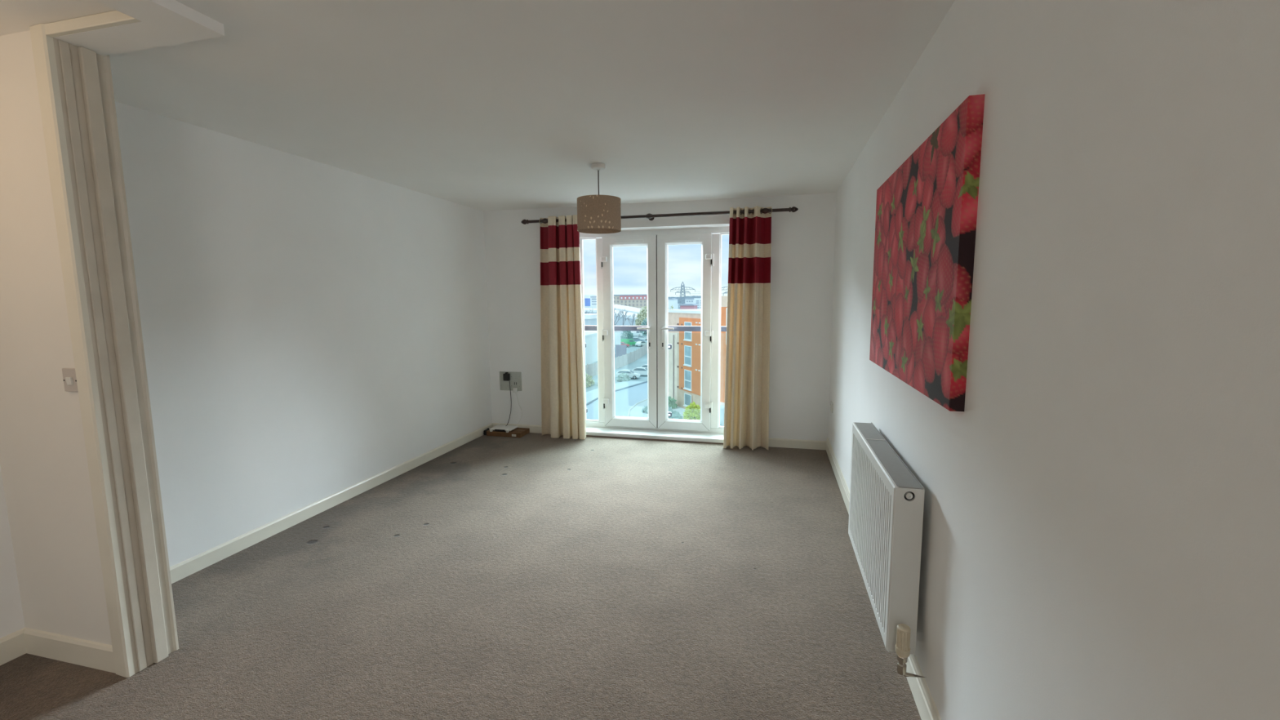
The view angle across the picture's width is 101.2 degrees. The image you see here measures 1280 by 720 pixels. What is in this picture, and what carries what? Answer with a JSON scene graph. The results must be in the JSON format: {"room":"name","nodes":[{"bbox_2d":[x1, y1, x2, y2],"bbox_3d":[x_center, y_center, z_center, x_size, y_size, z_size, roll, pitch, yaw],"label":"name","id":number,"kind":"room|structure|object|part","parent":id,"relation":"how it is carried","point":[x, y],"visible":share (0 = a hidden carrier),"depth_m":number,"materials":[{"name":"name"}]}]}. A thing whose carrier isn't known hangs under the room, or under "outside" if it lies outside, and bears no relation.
{"room":"empty living room","nodes":[
{"label":"empty living room","id":0,"kind":"room"},
{"bbox_2d":[0,30,111,644],"bbox_3d":[-2.297,0.035,2.084,0.580,2.400,0.140,1,7,14],"label":"wall","id":1,"kind":"structure","parent":0,"point":[44,465],"depth_m":2.03,"materials":[{"name":"paint"}]},
{"bbox_2d":[22,627,115,673],"bbox_3d":[-2.324,1.183,2.147,0.515,0.105,0.015,1,7,14],"label":"baseboard","id":2,"kind":"structure","parent":1,"relation":"attached to","point":[91,654],"depth_m":2.14,"materials":[{"name":"white paint"}]},
{"bbox_2d":[62,368,78,391],"bbox_3d":[-2.127,0.076,1.964,0.076,0.088,0.018,1,7,14],"label":"light switch","id":3,"kind":"object","parent":1,"relation":"attached to","point":[69,378],"visible":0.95,"depth_m":1.96,"materials":[{"name":"plastic"}]},
{"bbox_2d":[29,10,178,677],"bbox_3d":[-1.829,0.045,1.968,0.495,2.399,0.185,1,7,14],"label":"door frame","id":4,"kind":"structure","parent":1,"relation":"attached to","point":[75,88],"depth_m":1.97,"materials":[{"name":"paint"}]},
{"bbox_3d":[-2.049,0.050,1.939,0.083,2.399,0.023,1,7,14],"label":"architrave","id":5,"kind":"part","parent":4,"relation":"part of","materials":[{"name":"white paint"}]},
{"bbox_3d":[-1.817,-1.118,1.744,0.412,0.036,0.020,1,7,14],"label":"head architrave","id":6,"kind":"part","parent":4,"relation":"part of","materials":[{"name":"white paint"}]},
{"bbox_3d":[-2.006,0.032,2.095,0.090,2.399,0.022,1,7,14],"label":"architrave","id":7,"kind":"part","parent":4,"relation":"part of","materials":[{"name":"paint"}]},
{"bbox_2d":[0,101,492,638],"bbox_3d":[-2.816,0.143,1.623,0.200,2.500,9.335,1,7,14],"label":"wall","id":8,"kind":"structure","parent":0,"point":[312,331],"depth_m":3.33,"materials":[{"name":"paint"}]},
{"bbox_2d":[0,626,26,665],"bbox_3d":[-2.596,1.185,2.151,0.015,0.105,0.140,1,7,14],"label":"baseboard","id":9,"kind":"structure","parent":8,"relation":"attached to","point":[12,646],"depth_m":2.17,"materials":[{"name":"white paint"}]},
{"bbox_2d":[169,422,493,583],"bbox_3d":[-2.098,0.958,4.142,0.015,0.085,3.680,1,7,14],"label":"baseboard","id":10,"kind":"structure","parent":8,"relation":"attached to","point":[185,568],"depth_m":3.51,"materials":[{"name":"white paint"}]},
{"bbox_2d":[0,432,921,719],"bbox_3d":[-1.014,1.401,1.165,3.970,0.120,9.035,1,7,14],"label":"floor","id":11,"kind":"structure","parent":0,"point":[532,575],"depth_m":2.49,"materials":[{"name":"beige carpet"}]},
{"bbox_2d":[483,427,489,435],"bbox_3d":[-1.663,0.774,5.746,0.040,0.071,0.126,1,7,14],"label":"cable bundle","id":12,"kind":"object","parent":11,"relation":"on","point":[487,428],"visible":0.7,"depth_m":5.69,"materials":[{"name":"black plastic"}]},
{"bbox_2d":[486,427,529,437],"bbox_3d":[-1.435,0.783,5.729,0.400,0.052,0.222,1,7,14],"label":"cardboard box","id":13,"kind":"object","parent":11,"relation":"on","point":[518,432],"visible":0.72,"depth_m":5.64,"materials":[{"name":"brown cardboard"}]},
{"bbox_2d":[489,424,517,432],"bbox_3d":[-1.484,0.745,5.715,0.250,0.030,0.203,1,7,14],"label":"router","id":14,"kind":"object","parent":13,"relation":"on","point":[500,428],"visible":1,"depth_m":5.67,"materials":[{"name":"white plastic"}]},
{"bbox_2d":[586,435,723,444],"bbox_3d":[0.130,0.825,5.458,1.780,0.010,0.012,1,7,14],"label":"strip","id":15,"kind":"object","parent":11,"relation":"on","point":[586,435],"visible":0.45,"depth_m":5.44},
{"bbox_2d":[0,0,955,211],"bbox_3d":[-0.997,-1.134,1.015,3.970,0.150,9.335,1,7,14],"label":"ceiling","id":16,"kind":"structure","parent":0,"point":[484,105],"depth_m":2.33,"materials":[{"name":"paint"}]},
{"bbox_2d":[53,0,224,55],"bbox_3d":[-2.333,-0.842,-0.595,0.603,0.037,5.120,1,7,14],"label":"beam","id":17,"kind":"structure","parent":16,"relation":"attached to","point":[162,23],"depth_m":1.76,"materials":[{"name":"paint"}]},
{"bbox_2d":[577,162,621,233],"bbox_3d":[-0.293,-1.150,3.737,0.312,0.460,0.312,1,7,14],"label":"pendant lamp","id":18,"kind":"object","parent":16,"relation":"hanging from","point":[596,214],"visible":1,"depth_m":3.63,"materials":[{"name":"beige fabric"}]},
{"bbox_3d":[-0.293,-1.220,3.729,0.008,0.250,0.008,1,7,14],"label":"cord","id":19,"kind":"part","parent":18,"relation":"part of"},
{"bbox_3d":[-0.292,-1.033,3.751,0.312,0.223,0.312,1,7,14],"label":"lamp shade","id":20,"kind":"part","parent":18,"relation":"part of","materials":[{"name":"beige fabric"}]},
{"bbox_2d":[483,192,836,440],"bbox_3d":[0.102,-0.334,5.513,3.570,2.500,0.320,1,7,14],"label":"wall","id":21,"kind":"structure","parent":0,"point":[802,246],"depth_m":5.10,"materials":[{"name":"paint"}]},
{"bbox_2d":[502,372,511,426],"bbox_3d":[-1.458,0.430,5.771,0.074,0.589,0.082,1,7,14],"label":"plug adaptor","id":22,"kind":"object","parent":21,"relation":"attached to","point":[506,376],"visible":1,"depth_m":5.75,"materials":[{"name":"black plastic"}]},
{"bbox_3d":[-1.447,0.474,5.770,0.031,0.500,0.083,4,8,33],"label":"cord","id":23,"kind":"part","parent":22,"relation":"part of","materials":[{"name":"black plastic"}]},
{"bbox_2d":[499,371,521,391],"bbox_3d":[-1.421,0.231,5.788,0.263,0.206,0.014,1,7,14],"label":"socket plate","id":24,"kind":"object","parent":21,"relation":"attached to","point":[515,380],"visible":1,"depth_m":5.78,"materials":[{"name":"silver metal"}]},
{"bbox_2d":[493,422,542,433],"bbox_3d":[-1.190,0.758,5.792,0.945,0.085,0.015,1,7,14],"label":"baseboard","id":25,"kind":"structure","parent":21,"relation":"attached to","point":[533,428],"depth_m":5.79,"materials":[{"name":"white paint"}]},
{"bbox_2d":[512,387,522,425],"bbox_3d":[-1.345,0.514,5.763,0.098,0.421,0.063,1,7,14],"label":"plug","id":26,"kind":"object","parent":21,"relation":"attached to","point":[514,389],"visible":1,"depth_m":5.76,"materials":[{"name":"plastic"}]},
{"bbox_2d":[579,226,729,434],"bbox_3d":[0.173,-0.292,5.535,1.780,2.120,0.152,1,7,14],"label":"door","id":27,"kind":"structure","parent":21,"relation":"in","point":[656,242],"depth_m":5.51,"materials":[{"name":"white plastic"}]},
{"bbox_2d":[580,237,599,422],"bbox_3d":[-0.540,-0.311,5.744,0.175,2.000,0.024,1,7,14],"label":"light","id":28,"kind":"object","parent":27,"relation":"attached to","point":[581,238],"depth_m":5.70,"materials":[{"name":"glass"}]},
{"bbox_2d":[614,239,643,243],"bbox_3d":[-0.115,-1.235,5.476,0.314,0.031,0.012,1,7,14],"label":"vent","id":29,"kind":"object","parent":27,"relation":"attached to","point":[616,241],"depth_m":5.47,"materials":[{"name":"white plastic"}]},
{"bbox_3d":[0.040,-0.330,5.515,0.136,0.023,0.057,1,7,14],"label":"lever","id":30,"kind":"part","parent":27,"relation":"part of","materials":[{"name":"white plastic"}]},
{"bbox_3d":[0.103,-0.236,5.539,0.032,0.250,0.013,1,7,14],"label":"handle","id":31,"kind":"part","parent":27,"relation":"part of","materials":[{"name":"white plastic"}]},
{"bbox_3d":[0.239,-0.234,5.505,0.032,0.250,0.013,1,7,14],"label":"handle","id":32,"kind":"part","parent":27,"relation":"part of","materials":[{"name":"white plastic"}]},
{"bbox_3d":[0.287,-0.324,5.453,0.136,0.023,0.057,1,7,14],"label":"lever","id":33,"kind":"part","parent":27,"relation":"part of","materials":[{"name":"white plastic"}]},
{"bbox_2d":[670,237,698,241],"bbox_3d":[0.449,-1.223,5.336,0.292,0.031,0.012,1,7,14],"label":"vent","id":34,"kind":"object","parent":27,"relation":"attached to","point":[672,239],"depth_m":5.33,"materials":[{"name":"white plastic"}]},
{"bbox_2d":[718,232,728,428],"bbox_3d":[0.900,-0.280,5.387,0.178,2.000,0.024,1,7,14],"label":"window pane","id":35,"kind":"object","parent":27,"relation":"attached to","point":[720,234],"depth_m":5.37,"materials":[{"name":"glass"}]},
{"bbox_2d":[586,426,723,443],"bbox_3d":[0.159,0.791,5.571,1.780,0.042,0.227,1,7,14],"label":"sill","id":36,"kind":"structure","parent":21,"relation":"attached to","point":[595,431],"depth_m":5.52,"materials":[{"name":"white plastic"}]},
{"bbox_2d":[520,206,798,224],"bbox_3d":[0.113,-1.405,5.154,2.754,0.060,0.121,1,7,14],"label":"pole","id":37,"kind":"object","parent":21,"relation":"attached to","point":[793,209],"visible":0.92,"depth_m":5.03,"materials":[{"name":"black metal"}]},
{"bbox_2d":[538,214,586,439],"bbox_3d":[-0.816,-0.319,5.467,0.504,2.286,0.150,1,7,14],"label":"curtain","id":38,"kind":"object","parent":37,"relation":"hanging from","point":[562,375],"visible":0.99,"depth_m":5.44,"materials":[{"name":"beige fabric"}]},
{"bbox_2d":[723,205,772,449],"bbox_3d":[1.030,-0.280,5.017,0.431,2.286,0.177,1,7,14],"label":"curtain","id":39,"kind":"object","parent":37,"relation":"hanging from","point":[747,377],"visible":0.98,"depth_m":5.00,"materials":[{"name":"beige fabric"}]},
{"bbox_2d":[768,437,826,449],"bbox_3d":[1.391,0.813,5.152,0.814,0.085,0.015,1,7,14],"label":"baseboard","id":40,"kind":"structure","parent":21,"relation":"attached to","point":[774,442],"depth_m":5.11,"materials":[{"name":"white paint"}]},
{"bbox_2d":[904,491,914,500],"bbox_3d":[0.938,0.468,1.844,0.037,0.037,0.033,1,7,14],"label":"cap","id":41,"kind":"object","parent":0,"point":[908,495],"depth_m":1.82,"materials":[{"name":"silver metal"}]},
{"bbox_2d":[827,0,1279,719],"bbox_3d":[0.843,0.221,0.715,0.200,2.500,9.335,1,7,14],"label":"wall","id":42,"kind":"structure","parent":0,"point":[1100,540],"depth_m":0.91,"materials":[{"name":"paint"}]},
{"bbox_2d":[830,400,833,413],"bbox_3d":[1.729,0.422,4.753,0.014,0.086,0.146,1,7,14],"label":"wall socket","id":43,"kind":"object","parent":42,"relation":"attached to","point":[831,402],"visible":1,"depth_m":4.71,"materials":[{"name":"white plastic"}]},
{"bbox_2d":[826,437,941,719],"bbox_3d":[0.732,1.306,0.810,0.016,0.125,8.815,1,7,14],"label":"baseboard","id":44,"kind":"structure","parent":42,"relation":"attached to","point":[926,705],"depth_m":1.92,"materials":[{"name":"white paint"}]},
{"bbox_2d":[848,422,924,677],"bbox_3d":[1.056,0.718,2.292,0.122,0.666,1.066,1,7,14],"label":"radiator","id":45,"kind":"object","parent":42,"relation":"attached to","point":[886,503],"visible":1,"depth_m":1.94,"materials":[{"name":"metal"}]},
{"bbox_3d":[1.015,0.690,2.337,0.020,0.617,0.987,1,7,14],"label":"panel","id":46,"kind":"part","parent":45,"relation":"part of","materials":[{"name":"metal"}]},
{"bbox_2d":[854,422,924,488],"bbox_3d":[1.054,0.390,2.292,0.085,0.014,0.983,1,7,14],"label":"grille","id":47,"kind":"object","parent":45,"relation":"attached to","point":[895,472],"depth_m":2.14,"materials":[{"name":"metal"}]},
{"bbox_2d":[869,93,985,411],"bbox_3d":[1.077,-0.361,2.110,0.040,0.878,1.300,1,7,14],"label":"print","id":48,"kind":"object","parent":42,"relation":"attached to","point":[926,209],"visible":1,"depth_m":1.73,"materials":[{"name":"red fabric"}]},
{"bbox_3d":[0.373,-0.001,5.661,12.000,8.800,0.020,1,7,14],"label":"wall","id":49,"kind":"structure","parent":0,"visible":0},
{"bbox_2d":[584,325,726,417],"bbox_3d":[0.239,0.280,5.829,3.170,1.305,0.215,1,7,14],"label":"rail","id":50,"kind":"object","parent":49,"relation":"attached to","point":[677,328],"visible":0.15,"depth_m":5.84,"materials":[{"name":"metal"}]},
{"bbox_3d":[0.253,-0.350,5.831,3.170,0.055,0.060,1,7,14],"label":"handrail","id":51,"kind":"part","parent":50,"relation":"part of","materials":[{"name":"metal"}]},
{"label":"outside","id":52,"kind":"structure","parent":0,"visible":0},
{"bbox_2d":[586,303,724,426],"bbox_3d":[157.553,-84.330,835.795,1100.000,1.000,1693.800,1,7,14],"label":"ground","id":53,"kind":"structure","parent":52,"point":[642,361],"depth_m":108.26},
{"bbox_2d":[583,294,595,308],"bbox_3d":[-45.768,-46.812,449.275,12.362,17.296,15.500,1,7,14],"label":"block","id":54,"kind":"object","parent":53,"relation":"on","point":[587,297],"visible":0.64,"depth_m":440.90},
{"bbox_3d":[-43.883,-48.401,440.831,4.704,6.422,0.500,1,7,14],"label":"blue panel","id":55,"kind":"part","parent":54,"relation":"part of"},
{"bbox_2d":[585,372,595,387],"bbox_3d":[-9.593,3.119,84.631,3.929,2.469,7.810,1,7,14],"label":"shrub","id":56,"kind":"object","parent":53,"relation":"on","point":[588,377],"visible":0.23,"depth_m":85.22,"materials":[{"name":"green plant"}]},
{"bbox_2d":[584,313,596,325],"bbox_3d":[-16.252,-9.833,166.034,6.579,9.151,15.600,1,7,14],"label":"shed","id":57,"kind":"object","parent":53,"relation":"on","point":[590,319],"visible":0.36,"depth_m":159.80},
{"bbox_2d":[584,308,596,313],"bbox_3d":[-27.716,-24.726,296.853,14.543,8.536,25.600,1,7,14],"label":"shed","id":58,"kind":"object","parent":53,"relation":"on","point":[594,310],"visible":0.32,"depth_m":283.77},
{"bbox_2d":[590,296,596,308],"bbox_3d":[-32.048,-43.466,425.480,11.408,15.966,15.500,1,7,14],"label":"banded office","id":59,"kind":"structure","parent":53,"relation":"on","point":[593,299],"depth_m":418.77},
{"bbox_2d":[584,330,620,364],"bbox_3d":[-24.336,-3.557,124.494,32.700,6.450,37.600,1,7,14],"label":"warehouse","id":60,"kind":"structure","parent":53,"relation":"on","point":[590,336],"depth_m":115.66,"materials":[{"name":"metal"}]},
{"bbox_2d":[586,380,643,403],"bbox_3d":[-8.082,6.218,67.881,7.900,0.330,45.500,1,7,14],"label":"pavement","id":61,"kind":"structure","parent":53,"relation":"on","point":[593,394],"depth_m":81.28,"materials":[{"name":"grey concrete"}]},
{"bbox_2d":[585,343,647,377],"bbox_3d":[-3.680,-0.587,114.962,3.660,2.450,60.083,1,7,14],"label":"fence","id":62,"kind":"object","parent":53,"relation":"on","point":[621,361],"visible":0.57,"depth_m":109.40,"materials":[{"name":"grey metal"}]},
{"bbox_3d":[-9.870,2.142,92.664,0.080,2.300,2.707,3,7,24],"label":"fence panel","id":63,"kind":"part","parent":62,"relation":"part of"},
{"bbox_3d":[-8.773,1.846,95.121,0.080,2.300,2.707,3,7,24],"label":"fence panel","id":64,"kind":"part","parent":62,"relation":"part of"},
{"bbox_3d":[-7.676,1.551,97.578,0.080,2.300,2.707,3,7,24],"label":"fence panel","id":65,"kind":"part","parent":62,"relation":"part of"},
{"bbox_3d":[-4.774,0.656,105.047,0.080,2.300,2.674,2,7,18],"label":"fence panel","id":66,"kind":"part","parent":62,"relation":"part of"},
{"bbox_3d":[-3.937,0.355,107.568,0.080,2.300,2.674,2,7,18],"label":"fence panel","id":67,"kind":"part","parent":62,"relation":"part of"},
{"bbox_3d":[-3.139,0.033,110.271,0.080,2.300,3.000,1,7,15],"label":"fence panel","id":68,"kind":"part","parent":62,"relation":"part of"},
{"bbox_3d":[-2.383,-0.310,113.154,0.080,2.300,3.000,1,7,15],"label":"fence panel","id":69,"kind":"part","parent":62,"relation":"part of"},
{"bbox_3d":[-1.626,-0.653,116.037,0.080,2.300,3.000,1,7,15],"label":"fence panel","id":70,"kind":"part","parent":62,"relation":"part of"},
{"bbox_3d":[-0.525,-1.287,121.393,0.080,2.300,2.672,1,7,10],"label":"fence panel","id":71,"kind":"part","parent":62,"relation":"part of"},
{"bbox_2d":[586,382,647,419],"bbox_3d":[11.565,5.102,76.576,34.200,0.230,72.000,1,7,14],"label":"road","id":72,"kind":"structure","parent":53,"relation":"on","point":[624,399],"depth_m":72.06,"materials":[{"name":"grey asphalt"}]},
{"bbox_2d":[586,381,647,405],"bbox_3d":[2.830,4.728,78.748,16.446,0.225,72.062,1,7,14],"label":"kerb","id":73,"kind":"object","parent":72,"relation":"on","point":[595,399],"visible":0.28,"depth_m":81.06,"materials":[{"name":"concrete"}]},
{"bbox_2d":[626,398,647,416],"bbox_3d":[-0.826,6.721,61.764,3.267,0.277,27.137,1,7,14],"label":"kerb","id":74,"kind":"object","parent":72,"relation":"on","point":[637,403],"visible":0.33,"depth_m":67.47,"materials":[{"name":"grey concrete"}]},
{"bbox_2d":[613,307,623,325],"bbox_3d":[-8.926,-16.132,213.925,4.433,10.469,6.959,1,7,14],"label":"bare tree","id":75,"kind":"object","parent":53,"relation":"on","point":[619,313],"visible":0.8,"depth_m":214.25,"materials":[{"name":"grey plant"}]},
{"bbox_2d":[615,344,626,357],"bbox_3d":[-5.054,-1.968,123.640,3.800,3.200,0.300,1,7,14],"label":"gate","id":76,"kind":"object","parent":53,"relation":"on","point":[620,349],"visible":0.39,"depth_m":123.33,"materials":[{"name":"grey metal"}]},
{"bbox_2d":[616,373,630,382],"bbox_3d":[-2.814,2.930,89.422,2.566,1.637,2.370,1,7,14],"label":"car","id":77,"kind":"object","parent":53,"relation":"on","point":[623,376],"visible":0.98,"depth_m":88.92,"materials":[{"name":"white paint"}]},
{"bbox_2d":[620,342,630,347],"bbox_3d":[-5.183,-4.459,152.278,4.340,1.480,1.860,1,7,8],"label":"car","id":78,"kind":"object","parent":53,"relation":"on","point":[621,343],"visible":0.37,"depth_m":151.41,"materials":[{"name":"red paint"}]},
{"bbox_2d":[613,310,637,325],"bbox_3d":[-4.654,-22.069,275.825,23.101,7.791,25.600,1,7,14],"label":"shed","id":79,"kind":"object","parent":53,"relation":"on","point":[620,322],"visible":0.32,"depth_m":264.56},
{"bbox_2d":[620,309,631,331],"bbox_3d":[-5.738,-16.910,222.549,4.824,9.956,4.708,1,7,14],"label":"bare tree","id":80,"kind":"object","parent":53,"relation":"on","point":[624,316],"visible":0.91,"depth_m":222.73,"materials":[{"name":"plant"}]},
{"bbox_2d":[620,330,634,340],"bbox_3d":[-3.984,-7.390,164.081,4.948,5.400,4.753,1,7,14],"label":"tree","id":81,"kind":"object","parent":53,"relation":"on","point":[626,334],"visible":0.6,"depth_m":163.07,"materials":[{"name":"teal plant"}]},
{"bbox_2d":[614,369,640,379],"bbox_3d":[-2.152,2.498,92.468,4.340,1.480,1.860,1,7,8],"label":"car","id":82,"kind":"object","parent":53,"relation":"on","point":[630,373],"visible":0.64,"depth_m":91.72,"materials":[{"name":"white paint"}]},
{"bbox_2d":[613,304,642,314],"bbox_3d":[-6.866,-29.616,329.964,27.684,10.248,40.600,1,7,14],"label":"shed","id":83,"kind":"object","parent":53,"relation":"on","point":[618,307],"visible":0.29,"depth_m":321.94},
{"bbox_2d":[620,338,636,346],"bbox_3d":[-3.254,-5.204,155.856,5.000,2.100,2.000,0,7,3],"label":"van","id":84,"kind":"object","parent":53,"relation":"on","point":[630,341],"visible":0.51,"depth_m":154.96,"materials":[{"name":"green paint"}]},
{"bbox_2d":[613,294,647,308],"bbox_3d":[-8.660,-49.663,470.096,43.498,17.562,14.800,1,7,14],"label":"hotel","id":85,"kind":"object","parent":53,"relation":"on","point":[639,301],"visible":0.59,"depth_m":462.29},
{"bbox_2d":[626,312,635,325],"bbox_3d":[-3.185,-14.456,208.034,4.670,8.422,5.049,1,7,14],"label":"bare tree","id":86,"kind":"object","parent":53,"relation":"on","point":[634,313],"visible":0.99,"depth_m":206.29,"materials":[{"name":"plant"}]},
{"bbox_2d":[629,330,642,335],"bbox_3d":[-1.495,-9.951,196.361,5.000,2.100,2.000,0,7,3],"label":"van","id":87,"kind":"object","parent":53,"relation":"on","point":[634,332],"visible":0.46,"depth_m":195.46,"materials":[{"name":"white paint"}]},
{"bbox_2d":[633,337,644,341],"bbox_3d":[-0.953,-6.402,168.631,4.340,1.480,1.860,-1,7,-3],"label":"car","id":88,"kind":"object","parent":53,"relation":"on","point":[634,339],"visible":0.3,"depth_m":167.80,"materials":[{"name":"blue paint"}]},
{"bbox_2d":[631,367,647,374],"bbox_3d":[0.585,2.114,95.576,4.340,1.480,1.860,1,7,11],"label":"car","id":89,"kind":"object","parent":53,"relation":"on","point":[642,371],"visible":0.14,"depth_m":94.82,"materials":[{"name":"white paint"}]},
{"bbox_2d":[635,305,647,325],"bbox_3d":[2.635,-19.126,240.968,11.201,11.857,11.695,1,7,14],"label":"tree","id":90,"kind":"object","parent":53,"relation":"on","point":[641,317],"visible":0.38,"depth_m":238.66,"materials":[{"name":"green plant"}]},
{"bbox_2d":[635,341,647,346],"bbox_3d":[0.580,-4.815,154.951,1.860,1.480,4.340,4,8,35],"label":"car","id":91,"kind":"object","parent":53,"relation":"on","point":[638,343],"visible":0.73,"depth_m":153.62,"materials":[{"name":"white paint"}]},
{"bbox_2d":[635,335,647,340],"bbox_3d":[0.837,-7.321,176.374,4.340,1.480,1.860,0,7,3],"label":"car","id":92,"kind":"object","parent":53,"relation":"on","point":[642,337],"visible":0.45,"depth_m":175.55,"materials":[{"name":"white paint"}]},
{"bbox_2d":[639,317,647,335],"bbox_3d":[3.299,-12.817,203.139,7.604,7.518,8.332,1,7,14],"label":"tree","id":93,"kind":"object","parent":53,"relation":"on","point":[644,322],"visible":0.25,"depth_m":201.81,"materials":[{"name":"teal plant"}]},
{"bbox_2d":[595,295,701,303],"bbox_3d":[61.621,-168.554,1458.867,655.167,23.106,80.000,1,7,14],"label":"hill","id":94,"kind":"structure","parent":53,"relation":"on","point":[692,296],"depth_m":1405.47,"materials":[{"name":"grey"}]},
{"bbox_2d":[641,405,673,413],"bbox_3d":[2.087,5.945,64.245,4.021,1.389,3.196,1,7,14],"label":"shrub","id":95,"kind":"object","parent":53,"relation":"on","point":[645,410],"visible":0.16,"depth_m":64.03,"materials":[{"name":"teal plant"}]},
{"bbox_2d":[629,400,700,420],"bbox_3d":[3.550,6.994,60.435,11.050,0.340,27.898,0,7,8],"label":"pavement","id":96,"kind":"structure","parent":53,"relation":"on","point":[636,411],"depth_m":64.91,"materials":[{"name":"grey concrete"}]},
{"bbox_2d":[667,297,677,309],"bbox_3d":[19.132,-31.594,329.493,7.446,13.891,12.500,1,7,14],"label":"house","id":97,"kind":"structure","parent":53,"relation":"on","point":[673,301],"depth_m":323.52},
{"bbox_2d":[667,395,677,408],"bbox_3d":[3.589,5.347,66.904,2.400,1.957,2.623,1,7,14],"label":"shrub","id":98,"kind":"object","parent":53,"relation":"on","point":[671,402],"visible":0.48,"depth_m":66.39,"materials":[{"name":"green plant"}]},
{"bbox_2d":[667,409,681,418],"bbox_3d":[3.767,6.383,61.101,2.301,1.198,2.676,1,7,14],"label":"shrub","id":99,"kind":"object","parent":53,"relation":"on","point":[675,415],"visible":0.62,"depth_m":60.43,"materials":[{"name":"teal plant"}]},
{"bbox_2d":[670,281,695,309],"bbox_3d":[32.602,-46.369,401.415,18.942,26.545,7.078,1,7,14],"label":"pylon","id":100,"kind":"object","parent":53,"relation":"on","point":[683,286],"visible":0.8,"depth_m":399.88,"materials":[{"name":"metal"}]},
{"bbox_2d":[667,308,701,408],"bbox_3d":[8.781,-0.206,67.817,8.360,12.450,12.400,-3,7,-23],"label":"flats","id":101,"kind":"structure","parent":53,"relation":"on","point":[684,356],"depth_m":65.25,"materials":[{"name":"orange brick"}]},
{"bbox_3d":[5.931,4.939,64.896,0.030,1.390,1.590,-3,7,-23],"label":"pane","id":102,"kind":"part","parent":101,"relation":"part of","materials":[{"name":"clear glass"}]},
{"bbox_3d":[5.912,2.406,64.600,0.030,2.190,1.590,-3,7,-23],"label":"pane","id":103,"kind":"part","parent":101,"relation":"part of","materials":[{"name":"clear glass"}]},
{"bbox_3d":[5.889,-0.548,64.255,0.030,2.240,1.590,-3,7,-23],"label":"pane","id":104,"kind":"part","parent":101,"relation":"part of","materials":[{"name":"clear glass"}]},
{"bbox_3d":[5.866,-3.528,63.907,0.030,2.040,1.590,-3,7,-23],"label":"pane","id":105,"kind":"part","parent":101,"relation":"part of","materials":[{"name":"clear glass"}]},
{"bbox_3d":[6.288,-0.492,63.531,0.100,9.050,6.550,-3,7,-23],"label":"orange panel","id":106,"kind":"part","parent":101,"relation":"part of","materials":[{"name":"brick"}]},
{"bbox_2d":[680,303,697,309],"bbox_3d":[19.056,-16.031,205.329,5.720,11.803,9.400,1,7,14],"label":"house","id":107,"kind":"structure","parent":53,"relation":"on","point":[683,306],"depth_m":200.58,"materials":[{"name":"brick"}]},
{"bbox_2d":[684,297,693,303],"bbox_3d":[33.483,-33.718,346.452,5.983,13.954,12.400,1,7,14],"label":"terrace","id":108,"kind":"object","parent":53,"relation":"on","point":[687,300],"visible":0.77,"depth_m":340.12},
{"bbox_2d":[683,401,700,420],"bbox_3d":[6.120,5.856,60.557,2.494,2.318,2.187,1,7,14],"label":"shrub","id":109,"kind":"object","parent":53,"relation":"on","point":[692,411],"visible":0.91,"depth_m":60.12,"materials":[{"name":"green plant"}]},
{"bbox_2d":[693,297,701,308],"bbox_3d":[39.812,-29.265,308.141,13.492,13.907,20.200,1,7,14],"label":"white office","id":110,"kind":"structure","parent":53,"relation":"on","point":[696,300],"depth_m":299.13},
{"bbox_2d":[720,296,727,425],"bbox_3d":[13.748,0.592,53.337,5.400,14.150,15.400,-6,9,-40],"label":"brick tower","id":111,"kind":"structure","parent":53,"relation":"on","point":[723,299],"depth_m":56.74,"materials":[{"name":"brick"}]}
]}

